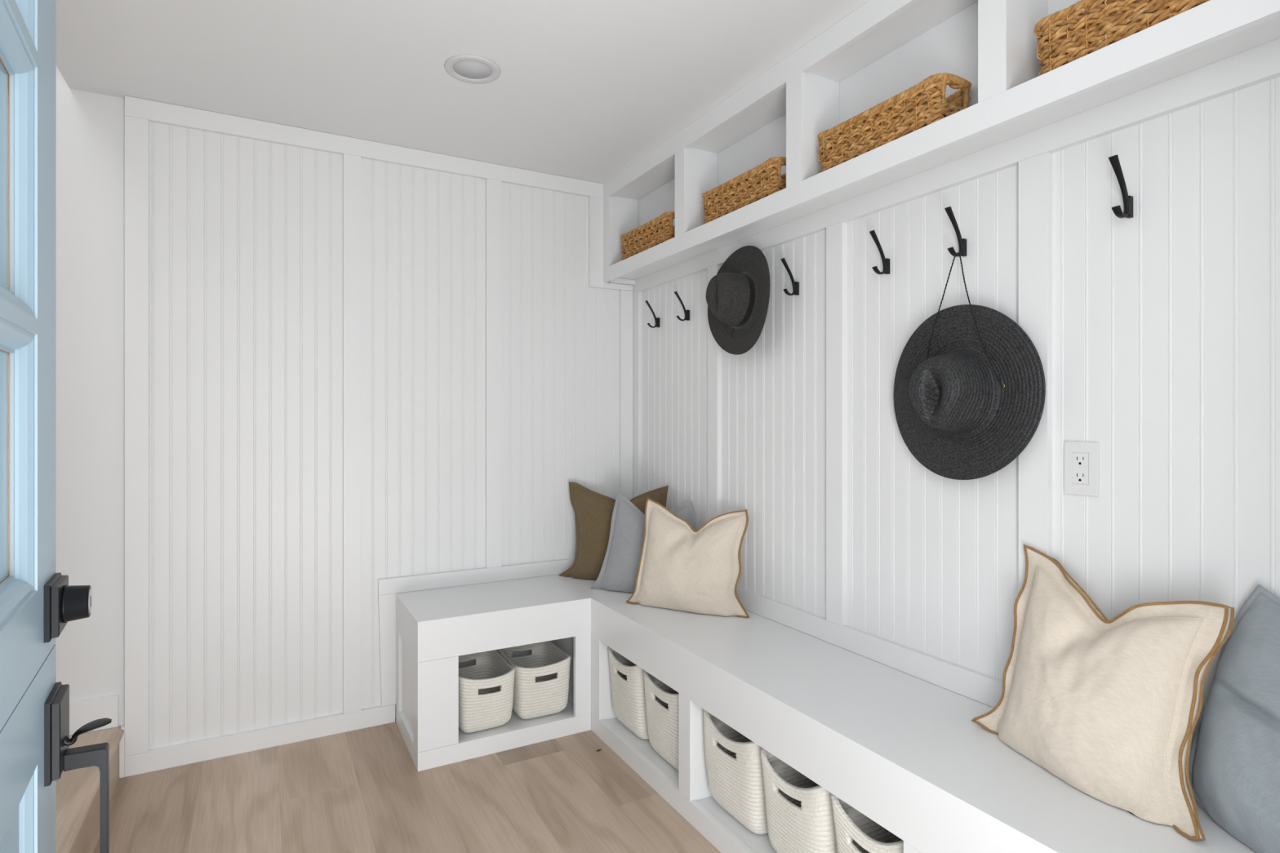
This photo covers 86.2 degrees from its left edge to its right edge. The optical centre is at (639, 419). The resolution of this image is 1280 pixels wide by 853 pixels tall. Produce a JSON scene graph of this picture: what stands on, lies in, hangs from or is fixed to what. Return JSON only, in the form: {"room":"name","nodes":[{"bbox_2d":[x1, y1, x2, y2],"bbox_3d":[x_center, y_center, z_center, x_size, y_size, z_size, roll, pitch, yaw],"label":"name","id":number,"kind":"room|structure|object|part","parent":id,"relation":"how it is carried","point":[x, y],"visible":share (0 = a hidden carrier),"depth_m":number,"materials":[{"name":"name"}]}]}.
{"room":"mudroom","nodes":[
{"label":"mudroom","id":0,"kind":"room"},
{"bbox_2d":[55,66,633,749],"bbox_3d":[-1.368,-0.600,2.586,3.240,3.800,0.132,0,0,-29],"label":"wall","id":1,"kind":"structure","parent":0,"point":[246,235],"depth_m":2.54,"materials":[{"name":"white wood"}]},
{"bbox_2d":[69,694,118,735],"bbox_3d":[-2.258,0.981,2.026,1.142,0.106,0.012,0,0,-29],"label":"baseboard","id":2,"kind":"structure","parent":1,"relation":"attached to","point":[83,712],"depth_m":2.27,"materials":[{"name":"white wood"}]},
{"bbox_2d":[119,724,124,777],"bbox_3d":[-1.741,1.117,2.300,0.014,0.165,0.030,0,0,-29],"label":"trim","id":3,"kind":"structure","parent":1,"relation":"attached to","point":[122,744],"depth_m":2.29,"materials":[{"name":"white wood"}]},
{"bbox_2d":[124,115,149,755],"bbox_3d":[-1.706,0.056,2.320,0.066,2.149,0.030,0,0,-29],"label":"trim","id":4,"kind":"structure","parent":1,"relation":"attached to","point":[136,129],"depth_m":2.31,"materials":[{"name":"white wood"}]},
{"bbox_2d":[124,704,395,777],"bbox_3d":[-1.356,1.165,2.513,0.865,0.070,0.030,0,0,-29],"label":"trim","id":5,"kind":"structure","parent":1,"relation":"attached to","point":[197,751],"depth_m":2.47,"materials":[{"name":"white wood"}]},
{"bbox_2d":[342,153,361,714],"bbox_3d":[-1.115,0.056,2.646,0.064,2.149,0.030,0,0,-29],"label":"trim","id":6,"kind":"structure","parent":1,"relation":"attached to","point":[352,164],"depth_m":2.63,"materials":[{"name":"white wood"}]},
{"bbox_2d":[124,95,604,198],"bbox_3d":[-0.954,-1.053,2.735,1.782,0.066,0.030,0,0,-29],"label":"trim","id":7,"kind":"structure","parent":1,"relation":"attached to","point":[157,112],"depth_m":2.62,"materials":[{"name":"white wood"}]},
{"bbox_2d":[377,593,395,706],"bbox_3d":[-1.002,0.910,2.708,0.066,0.438,0.030,0,0,-29],"label":"trim","id":8,"kind":"structure","parent":1,"relation":"attached to","point":[387,602],"depth_m":2.70,"materials":[{"name":"white wood"}]},
{"bbox_2d":[377,558,574,595],"bbox_3d":[-0.535,0.660,2.966,1.134,0.061,0.030,0,0,-29],"label":"trim","id":9,"kind":"structure","parent":1,"relation":"attached to","point":[478,575],"depth_m":2.85,"materials":[{"name":"white wood"}]},
{"bbox_2d":[484,177,502,568],"bbox_3d":[-0.626,-0.195,2.915,0.066,1.649,0.030,0,0,-29],"label":"trim","id":10,"kind":"structure","parent":1,"relation":"attached to","point":[493,188],"depth_m":2.90,"materials":[{"name":"white wood"}]},
{"bbox_2d":[588,195,604,288],"bbox_3d":[-0.205,-0.813,3.148,0.070,0.413,0.030,0,0,-29],"label":"trim","id":11,"kind":"structure","parent":1,"relation":"attached to","point":[596,205],"depth_m":3.13,"materials":[{"name":"white wood"}]},
{"bbox_2d":[602,282,633,291],"bbox_3d":[-0.106,-0.620,3.203,0.154,0.026,0.030,0,0,-29],"label":"trim","id":12,"kind":"structure","parent":1,"relation":"attached to","point":[606,285],"depth_m":3.19,"materials":[{"name":"white wood"}]},
{"bbox_2d":[609,278,635,284],"bbox_3d":[-0.082,-0.644,3.188,0.125,0.022,0.018,0,0,-29],"label":"trim","id":13,"kind":"structure","parent":1,"relation":"attached to","point":[620,281],"depth_m":3.18,"materials":[{"name":"white wood"}]},
{"bbox_2d":[618,289,633,500],"bbox_3d":[-0.067,0.012,3.224,0.066,1.235,0.030,0,0,-29],"label":"trim","id":14,"kind":"structure","parent":1,"relation":"attached to","point":[625,298],"depth_m":3.21,"materials":[{"name":"white wood"}]},
{"bbox_2d":[89,719,720,852],"bbox_3d":[0.170,1.200,0.968,2.513,0.001,4.250,0,0,-29],"label":"floor","id":15,"kind":"structure","parent":0,"point":[363,790],"depth_m":2.12,"materials":[{"name":"beige wood"}]},
{"bbox_2d":[0,0,111,852],"bbox_3d":[-0.448,0.164,0.442,0.101,2.048,0.910,0,0,-33],"label":"door","id":16,"kind":"structure","parent":15,"relation":"on","point":[37,602],"depth_m":0.71,"materials":[{"name":"blue paint"}]},
{"bbox_3d":[-0.596,-0.239,0.622,0.004,0.227,0.176,0,0,-33],"label":"glass pane","id":17,"kind":"part","parent":16,"relation":"part of","materials":[{"name":"clear glass"}]},
{"bbox_3d":[-0.596,0.046,0.622,0.004,0.232,0.176,0,0,-33],"label":"glass pane","id":18,"kind":"part","parent":16,"relation":"part of","materials":[{"name":"clear glass"}]},
{"bbox_3d":[-0.598,-0.239,0.621,0.045,0.267,0.216,0,0,-33],"label":"glazing moulding","id":19,"kind":"part","parent":16,"relation":"part of","materials":[{"name":"blue paint"}]},
{"bbox_3d":[-0.598,0.046,0.621,0.045,0.272,0.216,0,0,-33],"label":"glazing moulding","id":20,"kind":"part","parent":16,"relation":"part of","materials":[{"name":"blue paint"}]},
{"bbox_3d":[-0.471,0.713,0.426,0.045,0.694,0.680,0,0,-33],"label":"panel","id":21,"kind":"part","parent":16,"relation":"part of","materials":[{"name":"blue paint"}]},
{"bbox_3d":[-0.598,-0.562,0.621,0.045,0.346,0.216,0,0,-33],"label":"glazing moulding","id":22,"kind":"part","parent":16,"relation":"part of","materials":[{"name":"blue paint"}]},
{"bbox_3d":[-0.673,0.361,0.790,0.013,0.092,0.074,0,0,-33],"label":"handle plate","id":23,"kind":"part","parent":16,"relation":"part of","materials":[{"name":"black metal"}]},
{"bbox_2d":[56,726,124,852],"bbox_3d":[-1.570,1.117,0.801,1.160,0.165,2.796,0,0,-29],"label":"stair step","id":24,"kind":"structure","parent":15,"relation":"on","point":[77,790],"depth_m":1.91,"materials":[{"name":"beige wood"}]},
{"bbox_2d":[395,575,591,771],"bbox_3d":[-0.578,0.945,2.675,0.648,0.509,0.438,0,0,-29],"label":"storage bench","id":25,"kind":"object","parent":15,"relation":"on","point":[436,627],"visible":0.98,"depth_m":2.51,"materials":[{"name":"white wood"}]},
{"bbox_3d":[-0.859,0.770,2.531,0.019,0.118,0.419,0,0,-29],"label":"rail","id":26,"kind":"part","parent":25,"relation":"part of","materials":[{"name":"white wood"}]},
{"bbox_3d":[-0.859,1.168,2.531,0.019,0.064,0.419,0,0,-29],"label":"rail","id":27,"kind":"part","parent":25,"relation":"part of","materials":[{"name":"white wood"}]},
{"bbox_3d":[-0.701,0.982,2.368,0.138,0.305,0.019,0,0,-29],"label":"panel","id":28,"kind":"part","parent":25,"relation":"part of","materials":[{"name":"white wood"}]},
{"bbox_2d":[458,649,515,733],"bbox_3d":[-0.617,1.026,2.595,0.228,0.220,0.321,0,0,-31],"label":"bin","id":29,"kind":"object","parent":25,"relation":"on","point":[486,687],"visible":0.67,"depth_m":2.48,"materials":[{"name":"fabric"}]},
{"bbox_3d":[-0.583,0.701,2.683,0.648,0.020,0.419,0,0,-29],"label":"seat","id":30,"kind":"part","parent":25,"relation":"part of","materials":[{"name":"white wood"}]},
{"bbox_3d":[-0.477,1.168,2.491,0.648,0.064,0.019,0,0,-29],"label":"rail","id":31,"kind":"part","parent":25,"relation":"part of","materials":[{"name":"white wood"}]},
{"bbox_2d":[458,698,573,741],"bbox_3d":[-0.574,1.147,2.688,0.628,0.015,0.419,0,0,-29],"label":"shelf","id":32,"kind":"object","parent":25,"relation":"attached to","point":[515,723],"depth_m":2.56,"materials":[{"name":"white wood"}]},
{"bbox_2d":[496,640,571,719],"bbox_3d":[-0.421,1.025,2.709,0.234,0.222,0.319,0,0,-28],"label":"bin","id":33,"kind":"object","parent":25,"relation":"on","point":[541,677],"visible":0.79,"depth_m":2.59,"materials":[{"name":"fabric"}]},
{"bbox_2d":[550,574,1256,852],"bbox_3d":[0.455,0.945,1.908,0.421,0.509,2.778,0,0,-29],"label":"storage bench","id":34,"kind":"object","parent":15,"relation":"on","point":[906,752],"visible":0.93,"depth_m":1.64,"materials":[{"name":"white wood"}]},
{"bbox_3d":[-0.286,0.701,2.836,0.019,0.020,0.438,0,0,-29],"label":"seat corner","id":35,"kind":"part","parent":34,"relation":"part of","materials":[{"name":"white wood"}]},
{"bbox_2d":[559,481,668,579],"bbox_3d":[-0.101,0.484,2.942,0.522,0.411,0.130,0,0,15],"label":"throw pillow","id":36,"kind":"object","parent":34,"relation":"on","point":[593,510],"visible":0.45,"depth_m":2.94,"materials":[{"name":"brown fabric"}]},
{"bbox_2d":[608,647,648,739],"bbox_3d":[0.060,0.994,2.539,0.311,0.283,0.271,0,0,-29],"label":"bin","id":37,"kind":"object","parent":34,"relation":"on","point":[627,678],"visible":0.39,"depth_m":2.42,"materials":[{"name":"fabric"}]},
{"bbox_2d":[591,492,696,592],"bbox_3d":[0.039,0.496,2.742,0.479,0.387,0.137,0,0,16],"label":"throw pillow","id":38,"kind":"object","parent":34,"relation":"on","point":[620,567],"visible":0.32,"depth_m":2.75,"materials":[{"name":"grey fabric"}]},
{"bbox_2d":[643,670,678,770],"bbox_3d":[0.194,0.994,2.296,0.316,0.284,0.291,0,0,-29],"label":"bin","id":39,"kind":"object","parent":34,"relation":"on","point":[661,701],"visible":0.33,"depth_m":2.23,"materials":[{"name":"fabric"}]},
{"bbox_3d":[0.385,1.167,1.619,0.019,0.066,2.339,0,0,-29],"label":"rail","id":40,"kind":"part","parent":34,"relation":"part of","materials":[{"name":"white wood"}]},
{"bbox_2d":[626,497,749,617],"bbox_3d":[0.174,0.497,2.499,0.480,0.386,0.149,0,0,26],"label":"throw pillow","id":41,"kind":"object","parent":34,"relation":"on","point":[683,568],"visible":1,"depth_m":2.45,"materials":[{"name":"beige fabric"}]},
{"bbox_2d":[604,717,777,852],"bbox_3d":[0.570,1.147,1.720,0.402,0.015,2.336,0,0,-29],"label":"shelf","id":42,"kind":"object","parent":34,"relation":"attached to","point":[752,842],"depth_m":2.04,"materials":[{"name":"white wood"}]},
{"bbox_2d":[703,709,768,834],"bbox_3d":[0.367,0.995,1.991,0.313,0.282,0.280,0,0,-29],"label":"bin","id":43,"kind":"object","parent":34,"relation":"on","point":[735,774],"visible":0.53,"depth_m":1.89,"materials":[{"name":"fabric"}]},
{"bbox_2d":[760,747,837,852],"bbox_3d":[0.496,0.994,1.757,0.315,0.284,0.262,0,0,-29],"label":"bin","id":44,"kind":"object","parent":34,"relation":"on","point":[799,811],"visible":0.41,"depth_m":1.68,"materials":[{"name":"fabric"}]},
{"bbox_2d":[831,793,903,852],"bbox_3d":[0.614,0.994,1.544,0.309,0.284,0.233,0,0,-29],"label":"bin","id":45,"kind":"object","parent":34,"relation":"on","point":[855,833],"visible":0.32,"depth_m":1.53,"materials":[{"name":"fabric"}]},
{"bbox_2d":[971,544,1234,840],"bbox_3d":[0.876,0.487,1.338,0.186,0.406,0.462,0,0,-19],"label":"throw pillow","id":46,"kind":"object","parent":34,"relation":"on","point":[1112,708],"visible":1,"depth_m":1.25,"materials":[{"name":"beige fabric"}]},
{"bbox_2d":[1188,584,1279,852],"bbox_3d":[1.061,0.489,1.040,0.174,0.401,0.410,0,0,-21],"label":"throw pillow","id":47,"kind":"object","parent":34,"relation":"on","point":[1234,764],"visible":0.99,"depth_m":1.12,"materials":[{"name":"blue fabric"}]},
{"bbox_2d":[56,0,869,183],"bbox_3d":[-0.198,-1.167,1.513,2.227,0.160,3.120,0,0,-29],"label":"ceiling","id":48,"kind":"structure","parent":0,"point":[584,90],"depth_m":2.09,"materials":[{"name":"paint"}]},
{"bbox_2d":[444,54,500,83],"bbox_3d":[-0.519,-1.084,2.120,0.170,0.006,0.170,0,0,-29],"label":"recessed light","id":49,"kind":"object","parent":48,"relation":"in","point":[471,68],"visible":1,"depth_m":2.11,"materials":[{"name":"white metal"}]},
{"bbox_2d":[641,76,1279,746],"bbox_3d":[0.750,0.106,1.974,0.122,2.387,3.010,0,0,-29],"label":"wall","id":50,"kind":"structure","parent":0,"point":[1166,317],"depth_m":1.53,"materials":[{"name":"white wood"}]},
{"bbox_2d":[633,291,641,497],"bbox_3d":[-0.006,0.014,3.212,0.030,1.221,0.049,0,0,-29],"label":"trim","id":51,"kind":"structure","parent":50,"relation":"attached to","point":[637,295],"depth_m":3.19,"materials":[{"name":"white wood"}]},
{"bbox_2d":[644,300,659,328],"bbox_3d":[0.056,-0.466,3.034,0.070,0.119,0.016,0,0,-29],"label":"coat hook","id":52,"kind":"object","parent":50,"relation":"attached to","point":[656,319],"visible":1,"depth_m":3.04,"materials":[{"name":"black metal"}]},
{"bbox_3d":[0.081,-0.432,3.048,0.014,0.043,0.009,0,0,-29],"label":"plate","id":53,"kind":"part","parent":52,"relation":"part of","materials":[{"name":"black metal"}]},
{"bbox_2d":[674,291,689,320],"bbox_3d":[0.174,-0.466,2.821,0.070,0.119,0.016,0,0,-29],"label":"coat hook","id":54,"kind":"object","parent":50,"relation":"attached to","point":[686,313],"visible":1,"depth_m":2.82,"materials":[{"name":"black metal"}]},
{"bbox_3d":[0.198,-0.432,2.834,0.014,0.043,0.009,0,0,-29],"label":"plate","id":55,"kind":"part","parent":54,"relation":"part of","materials":[{"name":"black metal"}]},
{"bbox_2d":[707,264,720,520],"bbox_3d":[0.294,0.014,2.667,0.030,1.221,0.066,0,0,-29],"label":"trim","id":56,"kind":"structure","parent":50,"relation":"attached to","point":[713,348],"depth_m":2.65,"materials":[{"name":"white wood"}]},
{"bbox_2d":[780,257,799,295],"bbox_3d":[0.493,-0.466,2.242,0.070,0.119,0.016,0,0,-29],"label":"coat hook","id":57,"kind":"object","parent":50,"relation":"attached to","point":[795,284],"visible":1,"depth_m":2.24,"materials":[{"name":"black metal"}]},
{"bbox_3d":[0.517,-0.432,2.256,0.014,0.043,0.009,0,0,-29],"label":"plate","id":58,"kind":"part","parent":57,"relation":"part of","materials":[{"name":"black metal"}]},
{"bbox_2d":[826,222,846,626],"bbox_3d":[0.607,0.014,2.100,0.030,1.221,0.067,0,0,-29],"label":"trim","id":59,"kind":"structure","parent":50,"relation":"attached to","point":[836,234],"depth_m":2.08,"materials":[{"name":"white wood"}]},
{"bbox_2d":[869,230,889,274],"bbox_3d":[0.673,-0.466,1.916,0.070,0.119,0.016,0,0,-29],"label":"coat hook","id":60,"kind":"object","parent":50,"relation":"attached to","point":[886,262],"visible":1,"depth_m":1.91,"materials":[{"name":"black metal"}]},
{"bbox_3d":[0.698,-0.432,1.929,0.014,0.043,0.009,0,0,-29],"label":"plate","id":61,"kind":"part","parent":60,"relation":"part of","materials":[{"name":"black metal"}]},
{"bbox_2d":[604,0,1279,282],"bbox_3d":[0.585,-0.860,1.980,0.184,0.454,2.778,0,0,-29],"label":"cubby shelf","id":62,"kind":"object","parent":50,"relation":"attached to","point":[882,49],"visible":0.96,"depth_m":1.83,"materials":[{"name":"white wood"}]},
{"bbox_2d":[620,211,675,259],"bbox_3d":[0.064,-0.758,2.914,0.142,0.140,0.430,0,0,-29],"label":"wicker basket","id":63,"kind":"object","parent":62,"relation":"on","point":[660,229],"visible":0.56,"depth_m":2.83,"materials":[{"name":"brown wicker"}]},
{"bbox_3d":[0.163,-0.788,2.735,0.097,0.080,0.022,0,0,-29],"label":"handle","id":64,"kind":"part","parent":63,"relation":"part of","materials":[{"name":"brown wicker"}]},
{"bbox_2d":[702,156,786,224],"bbox_3d":[0.377,-0.758,2.347,0.142,0.140,0.430,0,0,-29],"label":"wicker basket","id":65,"kind":"object","parent":62,"relation":"on","point":[765,180],"visible":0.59,"depth_m":2.26,"materials":[{"name":"brown wicker"}]},
{"bbox_3d":[0.476,-0.788,2.168,0.097,0.080,0.022,0,0,-29],"label":"handle","id":66,"kind":"part","parent":65,"relation":"part of","materials":[{"name":"brown wicker"}]},
{"bbox_3d":[0.513,-1.051,1.940,0.019,0.072,2.778,0,0,-29],"label":"rail","id":67,"kind":"part","parent":62,"relation":"part of","materials":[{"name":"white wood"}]},
{"bbox_2d":[817,72,971,173],"bbox_3d":[0.663,-0.758,1.828,0.142,0.140,0.430,0,0,-29],"label":"wicker basket","id":68,"kind":"object","parent":62,"relation":"on","point":[923,104],"visible":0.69,"depth_m":1.73,"materials":[{"name":"brown wicker"}]},
{"bbox_3d":[0.761,-0.788,1.650,0.097,0.080,0.022,0,0,-29],"label":"handle","id":69,"kind":"part","parent":68,"relation":"part of","materials":[{"name":"brown wicker"}]},
{"bbox_2d":[1033,0,1209,75],"bbox_3d":[0.971,-0.758,1.270,0.142,0.140,0.430,0,0,-29],"label":"wicker basket","id":70,"kind":"object","parent":62,"relation":"on","point":[1080,29],"visible":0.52,"depth_m":1.32,"materials":[{"name":"brown wicker"}]},
{"bbox_2d":[944,206,966,257],"bbox_3d":[0.789,-0.466,1.705,0.070,0.119,0.016,0,0,-29],"label":"coat hook","id":71,"kind":"object","parent":50,"relation":"attached to","point":[962,242],"visible":1,"depth_m":1.70,"materials":[{"name":"black metal"}]},
{"bbox_3d":[0.814,-0.432,1.719,0.014,0.043,0.009,0,0,-29],"label":"plate","id":72,"kind":"part","parent":71,"relation":"part of","materials":[{"name":"black metal"}]},
{"bbox_2d":[893,252,1045,479],"bbox_3d":[0.748,-0.134,1.662,0.128,0.566,0.415,0,0,-31],"label":"straw hat","id":73,"kind":"object","parent":71,"relation":"hanging from","point":[970,384],"visible":1,"depth_m":1.63,"materials":[{"name":"black wicker"}]},
{"bbox_3d":[0.789,-0.244,1.686,0.032,0.346,0.221,0,0,-29],"label":"hanging cord","id":74,"kind":"part","parent":73,"relation":"part of","materials":[{"name":"black fabric"}]},
{"bbox_2d":[633,38,1279,293],"bbox_3d":[0.653,-0.627,2.016,0.030,0.060,2.779,0,0,-29],"label":"trim","id":75,"kind":"structure","parent":50,"relation":"attached to","point":[1260,64],"depth_m":1.55,"materials":[{"name":"white wood"}]},
{"bbox_2d":[736,586,1191,757],"bbox_3d":[0.653,0.658,2.016,0.030,0.066,2.779,0,0,-29],"label":"trim","id":76,"kind":"structure","parent":50,"relation":"attached to","point":[985,689],"depth_m":1.93,"materials":[{"name":"white wood"}]},
{"bbox_2d":[1017,151,1052,594],"bbox_3d":[0.905,0.014,1.560,0.030,1.221,0.068,0,0,-29],"label":"trim","id":77,"kind":"structure","parent":50,"relation":"attached to","point":[1035,172],"depth_m":1.55,"materials":[{"name":"white wood"}]},
{"bbox_2d":[1063,441,1098,496],"bbox_3d":[0.952,0.106,1.475,0.008,0.115,0.070,0,0,-29],"label":"wall outlet","id":78,"kind":"object","parent":50,"relation":"attached to","point":[1081,459],"visible":1,"depth_m":1.47,"materials":[{"name":"white plastic"}]},
{"bbox_2d":[1071,452,1088,484],"bbox_3d":[0.949,0.106,1.474,0.002,0.068,0.035,0,0,-29],"label":"receptacle","id":79,"kind":"object","parent":78,"relation":"attached to","point":[1080,460],"depth_m":1.47,"materials":[{"name":"white plastic"}]},
{"bbox_2d":[1108,154,1133,217],"bbox_3d":[0.971,-0.466,1.377,0.070,0.119,0.016,0,0,-29],"label":"coat hook","id":80,"kind":"object","parent":50,"relation":"attached to","point":[1127,212],"visible":1,"depth_m":1.37,"materials":[{"name":"black metal"}]},
{"bbox_3d":[0.995,-0.432,1.390,0.014,0.043,0.009,0,0,-29],"label":"plate","id":81,"kind":"part","parent":80,"relation":"part of","materials":[{"name":"black metal"}]},
{"bbox_3d":[0.377,-0.446,2.453,0.070,0.119,0.016,0,0,-29],"label":"coat hook","id":82,"kind":"object","parent":50,"relation":"attached to","visible":0},
{"bbox_2d":[705,245,770,355],"bbox_3d":[0.310,-0.421,2.399,0.130,0.383,0.372,0,0,-26],"label":"felt hat","id":83,"kind":"object","parent":82,"relation":"hanging from","point":[738,296],"visible":1,"depth_m":2.36,"materials":[{"name":"grey fabric"}]}
]}

